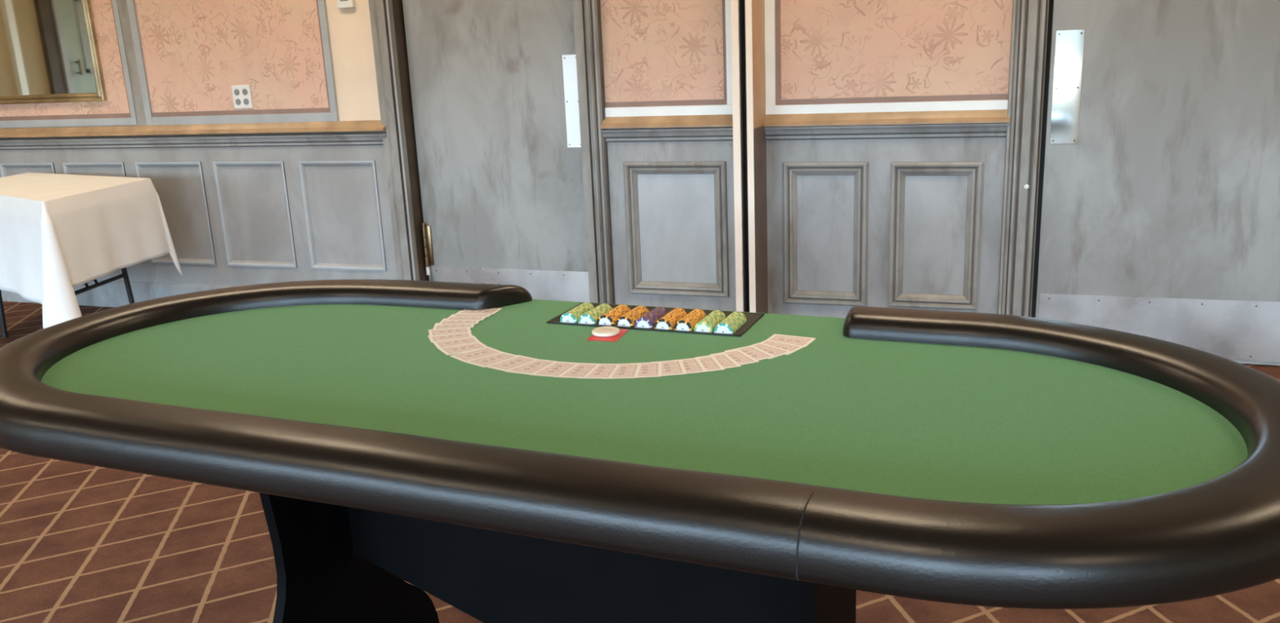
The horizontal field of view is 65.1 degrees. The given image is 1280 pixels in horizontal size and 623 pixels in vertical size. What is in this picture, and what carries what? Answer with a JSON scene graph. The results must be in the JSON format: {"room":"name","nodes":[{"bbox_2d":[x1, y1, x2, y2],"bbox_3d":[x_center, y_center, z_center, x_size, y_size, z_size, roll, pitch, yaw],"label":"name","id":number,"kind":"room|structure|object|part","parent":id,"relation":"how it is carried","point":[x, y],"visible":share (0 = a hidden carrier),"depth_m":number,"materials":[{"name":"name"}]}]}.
{"room":"games hall","nodes":[
{"label":"games hall","id":0,"kind":"room"},
{"bbox_2d":[3,0,380,137],"bbox_3d":[0.056,-1.364,4.562,12.400,3.000,0.208,3,15,19],"label":"wall","id":1,"kind":"structure","parent":0,"point":[349,28],"depth_m":5.01,"materials":[{"name":"beige paint"}]},
{"bbox_2d":[0,0,106,104],"bbox_3d":[-3.642,-1.758,5.649,1.372,1.150,0.026,3,15,19],"label":"wall mirror","id":2,"kind":"object","parent":1,"relation":"attached to","point":[49,51],"visible":1,"depth_m":5.62,"materials":[{"name":"gold metal"}]},
{"bbox_2d":[0,0,137,128],"bbox_3d":[-3.811,-1.876,5.689,2.116,1.646,0.018,3,15,19],"label":"wallpaper","id":3,"kind":"structure","parent":1,"relation":"attached to","point":[119,108],"depth_m":5.56,"materials":[{"name":"paper"}]},
{"bbox_2d":[0,280,239,306],"bbox_3d":[-3.397,-0.119,6.013,4.640,0.158,0.030,3,15,19],"label":"baseboard","id":4,"kind":"structure","parent":1,"relation":"attached to","point":[113,294],"depth_m":5.87,"materials":[{"name":"grey paint"}]},
{"bbox_2d":[117,0,146,125],"bbox_3d":[-2.779,-1.827,5.333,0.064,1.650,0.014,3,15,19],"label":"trim","id":5,"kind":"structure","parent":1,"relation":"attached to","point":[122,5],"depth_m":5.45,"materials":[{"name":"grey paint"}]},
{"bbox_2d":[126,0,152,124],"bbox_3d":[-2.729,-1.824,5.314,0.042,1.650,0.018,3,15,19],"label":"trim","id":6,"kind":"structure","parent":1,"relation":"attached to","point":[131,3],"depth_m":5.43,"materials":[{"name":"grey wood"}]},
{"bbox_2d":[0,120,386,150],"bbox_3d":[-3.449,-0.996,5.777,4.620,0.124,0.058,3,15,19],"label":"trim","id":7,"kind":"structure","parent":1,"relation":"attached to","point":[359,132],"depth_m":5.40,"materials":[{"name":"brown wood"}]},
{"bbox_2d":[0,145,397,285],"bbox_3d":[-3.415,-0.596,5.896,4.640,0.830,0.023,3,15,19],"label":"wainscoting","id":8,"kind":"structure","parent":1,"relation":"attached to","point":[234,215],"depth_m":5.44,"materials":[{"name":"grey paint"}]},
{"bbox_3d":[-3.590,-0.595,5.957,0.425,0.576,0.021,3,15,19],"label":"moulding","id":9,"kind":"part","parent":8,"relation":"part of","materials":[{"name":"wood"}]},
{"bbox_3d":[-3.107,-0.572,5.790,0.451,0.576,0.021,3,15,19],"label":"moulding","id":10,"kind":"part","parent":8,"relation":"part of","materials":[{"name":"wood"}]},
{"bbox_3d":[-2.598,-0.549,5.613,0.460,0.576,0.021,3,15,19],"label":"moulding","id":11,"kind":"part","parent":8,"relation":"part of","materials":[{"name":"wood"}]},
{"bbox_3d":[-2.086,-0.525,5.436,0.461,0.576,0.021,3,15,19],"label":"moulding","id":12,"kind":"part","parent":8,"relation":"part of","materials":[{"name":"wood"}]},
{"bbox_3d":[-1.557,-0.501,5.252,0.466,0.576,0.021,3,15,19],"label":"moulding","id":13,"kind":"part","parent":8,"relation":"part of","materials":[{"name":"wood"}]},
{"bbox_2d":[134,0,339,124],"bbox_3d":[-2.141,-1.797,5.110,1.200,1.651,0.018,3,15,19],"label":"wallpaper","id":14,"kind":"structure","parent":1,"relation":"attached to","point":[194,51],"depth_m":5.23,"materials":[{"name":"paper"}]},
{"bbox_2d":[231,84,253,108],"bbox_3d":[-2.094,-1.129,5.273,0.116,0.120,0.010,3,15,19],"label":"wall outlet","id":15,"kind":"object","parent":1,"relation":"attached to","point":[242,95],"visible":1,"depth_m":5.27,"materials":[{"name":"white plastic"}]},
{"bbox_2d":[234,88,239,95],"bbox_3d":[-2.120,-1.154,5.273,0.033,0.033,0.004,3,15,19],"label":"socket","id":16,"kind":"object","parent":15,"relation":"attached to","point":[236,91],"depth_m":5.27,"materials":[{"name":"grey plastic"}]},
{"bbox_2d":[235,98,240,105],"bbox_3d":[-2.118,-1.105,5.285,0.033,0.033,0.004,3,15,19],"label":"socket","id":17,"kind":"object","parent":15,"relation":"attached to","point":[237,101],"depth_m":5.28,"materials":[{"name":"grey plastic"}]},
{"bbox_2d":[242,88,247,94],"bbox_3d":[-2.071,-1.151,5.256,0.033,0.033,0.004,3,15,19],"label":"socket","id":18,"kind":"object","parent":15,"relation":"attached to","point":[244,91],"depth_m":5.25,"materials":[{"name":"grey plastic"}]},
{"bbox_2d":[243,98,248,104],"bbox_3d":[-2.069,-1.103,5.268,0.033,0.033,0.004,3,15,19],"label":"socket","id":19,"kind":"object","parent":15,"relation":"attached to","point":[246,101],"depth_m":5.27,"materials":[{"name":"grey plastic"}]},
{"bbox_2d":[336,0,355,8],"bbox_3d":[-1.448,-1.549,4.923,0.092,0.110,0.028,3,15,19],"label":"thermostat","id":20,"kind":"object","parent":1,"relation":"attached to","point":[340,3],"visible":1,"depth_m":4.92,"materials":[{"name":"white plastic"}]},
{"bbox_2d":[368,0,419,280],"bbox_3d":[-1.241,-1.014,4.989,0.112,2.220,0.038,3,15,19],"label":"trim","id":21,"kind":"structure","parent":1,"relation":"attached to","point":[381,13],"depth_m":5.01,"materials":[{"name":"grey paint"}]},
{"bbox_2d":[391,0,428,280],"bbox_3d":[-0.666,-0.972,4.922,1.043,2.124,0.219,3,15,19],"label":"trim","id":22,"kind":"structure","parent":1,"relation":"attached to","point":[397,4],"depth_m":5.06,"materials":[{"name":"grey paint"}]},
{"bbox_2d":[401,0,589,302],"bbox_3d":[-0.671,-0.962,4.908,1.015,2.099,0.073,3,15,19],"label":"door","id":23,"kind":"structure","parent":1,"relation":"in","point":[494,86],"depth_m":4.95,"materials":[{"name":"grey paint"}]},
{"bbox_3d":[-0.633,-0.086,5.124,0.983,0.265,0.002,3,15,19],"label":"kick plate","id":24,"kind":"part","parent":23,"relation":"part of","materials":[{"name":"metal"}]},
{"bbox_3d":[-0.319,-0.998,4.762,0.083,0.432,0.002,3,15,19],"label":"push plate","id":25,"kind":"part","parent":23,"relation":"part of","materials":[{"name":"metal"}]},
{"bbox_2d":[573,0,615,303],"bbox_3d":[-0.225,-0.966,4.632,0.128,2.220,0.046,3,15,19],"label":"trim","id":26,"kind":"structure","parent":1,"relation":"attached to","point":[587,13],"depth_m":4.67,"materials":[{"name":"grey paint"}]},
{"bbox_2d":[600,0,732,116],"bbox_3d":[0.095,-1.688,4.336,0.623,1.662,0.018,3,15,19],"label":"wallpaper","id":27,"kind":"structure","parent":1,"relation":"attached to","point":[661,57],"depth_m":4.48,"materials":[{"name":"paper"}]},
{"bbox_2d":[600,114,733,142],"bbox_3d":[0.145,-0.826,4.531,0.675,0.116,0.058,3,15,19],"label":"trim","id":28,"kind":"structure","parent":1,"relation":"attached to","point":[712,127],"depth_m":4.53,"materials":[{"name":"brown wood"}]},
{"bbox_2d":[607,140,736,311],"bbox_3d":[0.159,-0.413,4.656,0.695,0.865,0.032,3,15,19],"label":"wainscoting","id":29,"kind":"structure","parent":1,"relation":"attached to","point":[672,202],"depth_m":4.67,"materials":[{"name":"grey paint"}]},
{"bbox_3d":[0.168,-0.382,4.660,0.487,0.628,0.030,3,15,19],"label":"moulding","id":30,"kind":"part","parent":29,"relation":"part of","materials":[{"name":"grey paint"}]},
{"bbox_2d":[730,0,743,311],"bbox_3d":[0.424,-1.283,4.188,0.032,3.000,0.250,3,15,19],"label":"trim","id":31,"kind":"structure","parent":1,"relation":"attached to","point":[735,31],"depth_m":4.22,"materials":[{"name":"beige paint"}]},
{"bbox_2d":[738,0,749,311],"bbox_3d":[0.455,-1.283,4.183,0.029,3.000,0.238,3,15,19],"label":"trim","id":32,"kind":"structure","parent":1,"relation":"attached to","point":[741,2],"depth_m":4.25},
{"bbox_2d":[745,0,768,313],"bbox_3d":[0.479,-1.280,4.169,0.027,3.000,0.250,3,15,19],"label":"trim","id":33,"kind":"structure","parent":1,"relation":"attached to","point":[754,9],"depth_m":4.28,"materials":[{"name":"beige paint"}]},
{"bbox_2d":[766,137,1005,318],"bbox_3d":[1.051,-0.372,4.346,1.015,0.865,0.032,3,15,19],"label":"wainscoting","id":34,"kind":"structure","parent":1,"relation":"attached to","point":[915,223],"depth_m":4.34,"materials":[{"name":"grey paint"}]},
{"bbox_3d":[0.818,-0.341,4.437,0.368,0.639,0.030,3,15,19],"label":"moulding","id":35,"kind":"part","parent":34,"relation":"part of","materials":[{"name":"grey paint"}]},
{"bbox_3d":[1.257,-0.321,4.284,0.372,0.633,0.030,3,15,19],"label":"moulding","id":36,"kind":"part","parent":34,"relation":"part of","materials":[{"name":"grey paint"}]},
{"bbox_2d":[764,109,1009,140],"bbox_3d":[1.023,-0.784,4.227,1.005,0.112,0.058,3,15,19],"label":"trim","id":37,"kind":"structure","parent":1,"relation":"attached to","point":[986,122],"depth_m":4.21,"materials":[{"name":"wood"},{"name":"grey paint"},{"name":"dark glaze"}]},
{"bbox_2d":[764,0,1013,114],"bbox_3d":[0.993,-1.642,4.026,1.005,1.672,0.018,3,15,19],"label":"wallpaper","id":38,"kind":"structure","parent":1,"relation":"attached to","point":[822,56],"depth_m":4.17,"materials":[{"name":"paper"}]},
{"bbox_2d":[997,0,1048,316],"bbox_3d":[1.548,-0.885,4.018,0.134,2.220,0.044,3,15,19],"label":"trim","id":39,"kind":"structure","parent":1,"relation":"attached to","point":[1029,20],"depth_m":4.07,"materials":[{"name":"grey paint"}]},
{"bbox_2d":[1031,0,1279,365],"bbox_3d":[2.136,-0.821,3.890,1.077,2.099,0.048,3,15,19],"label":"door","id":40,"kind":"structure","parent":1,"relation":"in","point":[1158,211],"depth_m":3.97,"materials":[{"name":"grey paint"}]},
{"bbox_3d":[1.705,-0.893,4.002,0.104,0.445,0.002,3,15,19],"label":"push plate","id":41,"kind":"part","parent":40,"relation":"part of","materials":[{"name":"metal"}]},
{"bbox_3d":[2.179,0.067,4.094,1.029,0.248,0.002,3,15,19],"label":"kick plate","id":42,"kind":"part","parent":40,"relation":"part of","materials":[{"name":"metal"}]},
{"bbox_2d":[0,301,1279,622],"bbox_3d":[-1.260,1.185,1.106,12.400,0.100,9.000,3,15,19],"label":"floor","id":43,"kind":"structure","parent":0,"point":[80,543],"depth_m":2.81,"materials":[{"name":"terracotta tile"},{"name":"grout"}]},
{"bbox_2d":[0,266,134,337],"bbox_3d":[-3.006,-0.272,5.262,1.607,0.796,0.658,10,19,40],"label":"folding table","id":44,"kind":"object","parent":43,"relation":"on","point":[4,334],"visible":0.23,"depth_m":5.29,"materials":[{"name":"white cloth"},{"name":"black metal"}]},
{"bbox_3d":[-3.373,-0.234,5.237,0.069,0.765,0.033,-4,15,-8],"label":"leg","id":45,"kind":"part","parent":44,"relation":"part of","materials":[{"name":"black metal"}]},
{"bbox_2d":[0,172,182,328],"bbox_3d":[-3.024,-0.383,5.208,1.906,0.567,0.873,9,19,39],"label":"tablecloth","id":46,"kind":"object","parent":44,"relation":"on","point":[60,233],"visible":1,"depth_m":4.69,"materials":[{"name":"white fabric"}]},
{"bbox_3d":[-2.729,-0.273,5.281,0.074,0.765,0.033,-5,15,-10],"label":"leg","id":47,"kind":"part","parent":44,"relation":"part of","materials":[{"name":"black metal"}]},
{"bbox_2d":[0,279,1279,622],"bbox_3d":[-0.143,0.463,1.908,2.440,0.804,1.041,4,16,22],"label":"table","id":48,"kind":"object","parent":43,"relation":"on","point":[955,457],"visible":0.98,"depth_m":1.58,"materials":[{"name":"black fabric"}]},
{"bbox_3d":[-0.613,0.499,2.088,0.022,0.685,0.557,4,16,22],"label":"leg","id":49,"kind":"part","parent":48,"relation":"part of","materials":[{"name":"black paint"}]},
{"bbox_2d":[428,328,471,336],"bbox_3d":[-0.408,0.042,2.148,0.088,0.001,0.063,-6,14,-13],"label":"card","id":50,"kind":"object","parent":48,"relation":"on","point":[432,332],"visible":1,"depth_m":2.14,"materials":[{"name":"beige paper"}]},
{"bbox_2d":[427,332,473,342],"bbox_3d":[-0.398,0.052,2.105,0.088,0.001,0.063,-7,15,-17],"label":"card","id":51,"kind":"object","parent":48,"relation":"on","point":[463,335],"visible":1,"depth_m":2.10,"materials":[{"name":"beige paper"}]},
{"bbox_2d":[432,322,474,329],"bbox_3d":[-0.406,0.030,2.193,0.088,0.001,0.063,-4,14,-4],"label":"card","id":52,"kind":"object","parent":48,"relation":"on","point":[437,326],"visible":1,"depth_m":2.18,"materials":[{"name":"beige paper"}]},
{"bbox_2d":[433,335,479,348],"bbox_3d":[-0.378,0.063,2.062,0.088,0.001,0.063,-8,15,-21],"label":"card","id":53,"kind":"object","parent":48,"relation":"on","point":[446,344],"visible":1,"depth_m":2.06,"materials":[{"name":"beige paper"}]},
{"bbox_2d":[438,318,479,324],"bbox_3d":[-0.399,0.021,2.225,0.088,0.001,0.063,-2,14,2],"label":"card","id":54,"kind":"object","parent":48,"relation":"on","point":[442,322],"visible":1,"depth_m":2.21,"materials":[{"name":"beige paper"}]},
{"bbox_2d":[438,342,488,355],"bbox_3d":[-0.355,0.073,2.017,0.088,0.001,0.063,-10,16,-27],"label":"card","id":55,"kind":"object","parent":48,"relation":"on","point":[466,348],"visible":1,"depth_m":2.01,"materials":[{"name":"beige paper"}]},
{"bbox_2d":[444,314,486,320],"bbox_3d":[-0.389,0.013,2.257,0.088,0.001,0.063,-1,14,7],"label":"card","id":56,"kind":"object","parent":48,"relation":"on","point":[449,318],"visible":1,"depth_m":2.24,"materials":[{"name":"beige paper"}]},
{"bbox_2d":[451,310,491,316],"bbox_3d":[-0.378,0.005,2.285,0.088,0.001,0.063,0,14,10],"label":"card","id":57,"kind":"object","parent":48,"relation":"on","point":[455,314],"visible":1,"depth_m":2.27,"materials":[{"name":"beige paper"}]},
{"bbox_2d":[450,346,503,361],"bbox_3d":[-0.321,0.084,1.970,0.088,0.001,0.063,-13,17,-36],"label":"card","id":58,"kind":"object","parent":48,"relation":"on","point":[479,353],"visible":1,"depth_m":1.97,"materials":[{"name":"beige paper"}]},
{"bbox_2d":[457,307,502,314],"bbox_3d":[-0.368,-0.001,2.306,0.088,0.002,0.063,1,15,13],"label":"card","id":59,"kind":"object","parent":48,"relation":"on","point":[490,311],"visible":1,"depth_m":2.30,"materials":[{"name":"beige paper"}]},
{"bbox_2d":[465,351,519,367],"bbox_3d":[-0.284,0.092,1.933,0.063,0.001,0.088,11,19,43],"label":"card","id":60,"kind":"object","parent":48,"relation":"on","point":[486,362],"visible":1,"depth_m":1.93,"materials":[{"name":"beige paper"}]},
{"bbox_2d":[486,355,539,371],"bbox_3d":[-0.243,0.098,1.904,0.063,0.001,0.088,9,18,39],"label":"card","id":61,"kind":"object","parent":48,"relation":"on","point":[508,365],"visible":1,"depth_m":1.90,"materials":[{"name":"beige paper"}]},
{"bbox_2d":[506,359,558,374],"bbox_3d":[-0.202,0.103,1.877,0.063,0.001,0.088,5,16,28],"label":"card","id":62,"kind":"object","parent":48,"relation":"on","point":[531,368],"visible":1,"depth_m":1.87,"materials":[{"name":"beige paper"}]},
{"bbox_2d":[530,361,580,377],"bbox_3d":[-0.157,0.106,1.856,0.063,0.001,0.088,3,15,22],"label":"card","id":63,"kind":"object","parent":48,"relation":"on","point":[558,369],"visible":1,"depth_m":1.85,"materials":[{"name":"beige paper"}]},
{"bbox_2d":[560,362,600,377],"bbox_3d":[-0.115,0.108,1.842,0.063,0.001,0.088,1,15,17],"label":"card","id":64,"kind":"object","parent":48,"relation":"on","point":[582,370],"visible":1,"depth_m":1.84,"materials":[{"name":"beige paper"}]},
{"bbox_2d":[577,363,621,378],"bbox_3d":[-0.074,0.109,1.833,0.063,0.001,0.088,0,15,12],"label":"card","id":65,"kind":"object","parent":48,"relation":"on","point":[605,371],"visible":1,"depth_m":1.83,"materials":[{"name":"beige paper"}]},
{"bbox_2d":[586,326,627,341],"bbox_3d":[-0.070,0.044,2.067,0.070,0.010,0.088,2,15,16],"label":"card","id":66,"kind":"object","parent":48,"relation":"on","point":[615,338],"depth_m":2.05,"materials":[{"name":"red plastic"}]},
{"bbox_3d":[-0.071,0.042,2.074,0.058,0.008,0.058,4,16,22],"label":"dealer button","id":67,"kind":"part","parent":66,"relation":"part of","materials":[{"name":"white plastic"}]},
{"bbox_2d":[610,363,641,378],"bbox_3d":[-0.032,0.108,1.827,0.063,0.001,0.088,-1,14,6],"label":"card","id":68,"kind":"object","parent":48,"relation":"on","point":[625,370],"visible":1,"depth_m":1.82,"materials":[{"name":"beige paper"}]},
{"bbox_2d":[636,361,662,377],"bbox_3d":[0.009,0.106,1.828,0.063,0.001,0.088,-2,14,2],"label":"card","id":69,"kind":"object","parent":48,"relation":"on","point":[654,369],"visible":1,"depth_m":1.82,"materials":[{"name":"beige paper"}]},
{"bbox_2d":[546,302,764,337],"bbox_3d":[0.034,0.027,2.179,0.439,0.027,0.178,4,16,22],"label":"tray","id":70,"kind":"object","parent":48,"relation":"on","point":[752,318],"visible":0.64,"depth_m":2.14,"materials":[{"name":"plastic"}]},
{"bbox_2d":[560,312,576,323],"bbox_3d":[-0.155,0.022,2.169,0.039,0.039,0.004,4,16,22],"label":"chip","id":71,"kind":"object","parent":70,"relation":"on","point":[566,317],"visible":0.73,"depth_m":2.17,"materials":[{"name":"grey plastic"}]},
{"bbox_2d":[577,314,595,324],"bbox_3d":[-0.115,0.025,2.153,0.039,0.039,0.004,4,16,22],"label":"chip","id":72,"kind":"object","parent":70,"relation":"on","point":[584,318],"visible":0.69,"depth_m":2.15,"materials":[{"name":"grey plastic"}]},
{"bbox_2d":[596,315,613,325],"bbox_3d":[-0.074,0.027,2.136,0.039,0.039,0.004,4,16,22],"label":"chip","id":73,"kind":"object","parent":70,"relation":"on","point":[604,319],"visible":0.66,"depth_m":2.13,"materials":[{"name":"grey plastic"}]},
{"bbox_2d":[615,316,632,327],"bbox_3d":[-0.033,0.030,2.119,0.039,0.039,0.004,4,16,22],"label":"chip","id":74,"kind":"object","parent":70,"relation":"on","point":[622,321],"visible":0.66,"depth_m":2.12,"materials":[{"name":"grey plastic"}]},
{"bbox_2d":[635,317,652,328],"bbox_3d":[0.007,0.032,2.102,0.039,0.039,0.004,2,15,23],"label":"chip","id":75,"kind":"object","parent":70,"relation":"on","point":[643,322],"visible":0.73,"depth_m":2.10,"materials":[{"name":"grey plastic"}]},
{"bbox_2d":[653,319,671,329],"bbox_3d":[0.048,0.035,2.086,0.039,0.039,0.004,4,16,22],"label":"chip","id":76,"kind":"object","parent":70,"relation":"on","point":[660,323],"visible":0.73,"depth_m":2.08,"materials":[{"name":"grey plastic"}]},
{"bbox_2d":[674,320,692,331],"bbox_3d":[0.089,0.037,2.069,0.039,0.039,0.004,4,16,22],"label":"chip","id":77,"kind":"object","parent":70,"relation":"on","point":[682,325],"visible":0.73,"depth_m":2.06,"materials":[{"name":"grey plastic"}]},
{"bbox_2d":[693,321,711,332],"bbox_3d":[0.129,0.040,2.052,0.039,0.039,0.004,4,16,22],"label":"chip","id":78,"kind":"object","parent":70,"relation":"on","point":[703,326],"visible":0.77,"depth_m":2.05,"materials":[{"name":"grey plastic"}]},
{"bbox_2d":[714,323,733,333],"bbox_3d":[0.169,0.042,2.035,0.039,0.039,0.004,4,16,22],"label":"chip","id":79,"kind":"object","parent":70,"relation":"on","point":[725,328],"visible":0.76,"depth_m":2.03,"materials":[{"name":"grey plastic"}]},
{"bbox_2d":[649,360,687,376],"bbox_3d":[0.050,0.103,1.832,0.063,0.001,0.088,-4,14,-3],"label":"card","id":80,"kind":"object","parent":48,"relation":"on","point":[671,367],"visible":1,"depth_m":1.83,"materials":[{"name":"beige paper"}]},
{"bbox_2d":[669,357,707,373],"bbox_3d":[0.085,0.100,1.838,0.063,0.001,0.088,-5,15,-7],"label":"card","id":81,"kind":"object","parent":48,"relation":"on","point":[694,365],"visible":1,"depth_m":1.84,"materials":[{"name":"beige paper"}]},
{"bbox_2d":[697,355,724,373],"bbox_3d":[0.116,0.097,1.844,0.063,0.001,0.088,-5,15,-9],"label":"card","id":82,"kind":"object","parent":48,"relation":"on","point":[710,363],"visible":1,"depth_m":1.84,"materials":[{"name":"beige paper"}]},
{"bbox_2d":[695,353,741,368],"bbox_3d":[0.143,0.093,1.857,0.063,0.001,0.088,-6,15,-13],"label":"card","id":83,"kind":"object","parent":48,"relation":"on","point":[726,362],"visible":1,"depth_m":1.86,"materials":[{"name":"beige paper"}]},
{"bbox_2d":[709,349,759,364],"bbox_3d":[0.176,0.087,1.875,0.063,0.001,0.088,-8,15,-19],"label":"card","id":84,"kind":"object","parent":48,"relation":"on","point":[739,356],"visible":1,"depth_m":1.88,"materials":[{"name":"beige paper"}]},
{"bbox_2d":[724,345,775,359],"bbox_3d":[0.207,0.080,1.896,0.063,0.001,0.088,-9,16,-23],"label":"card","id":85,"kind":"object","parent":48,"relation":"on","point":[753,351],"visible":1,"depth_m":1.90,"materials":[{"name":"beige paper"}]},
{"bbox_2d":[748,342,791,359],"bbox_3d":[0.237,0.075,1.912,0.063,0.001,0.088,-14,18,-36],"label":"card","id":86,"kind":"object","parent":48,"relation":"on","point":[775,351],"visible":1,"depth_m":1.91,"materials":[{"name":"beige paper"}]},
{"bbox_2d":[760,339,804,355],"bbox_3d":[0.264,0.069,1.931,0.088,0.001,0.063,10,19,39],"label":"card","id":87,"kind":"object","parent":48,"relation":"on","point":[793,348],"visible":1,"depth_m":1.94,"materials":[{"name":"beige paper"}]},
{"bbox_2d":[767,333,815,346],"bbox_3d":[0.294,0.057,1.972,0.088,0.001,0.063,6,17,29],"label":"card","id":88,"kind":"object","parent":48,"relation":"on","point":[798,340],"visible":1,"depth_m":1.98,"materials":[{"name":"beige paper"}]},
{"bbox_3d":[0.329,0.558,1.700,0.022,0.685,0.557,4,16,22],"label":"leg","id":89,"kind":"part","parent":48,"relation":"part of","materials":[{"name":"black paint"}]}
]}

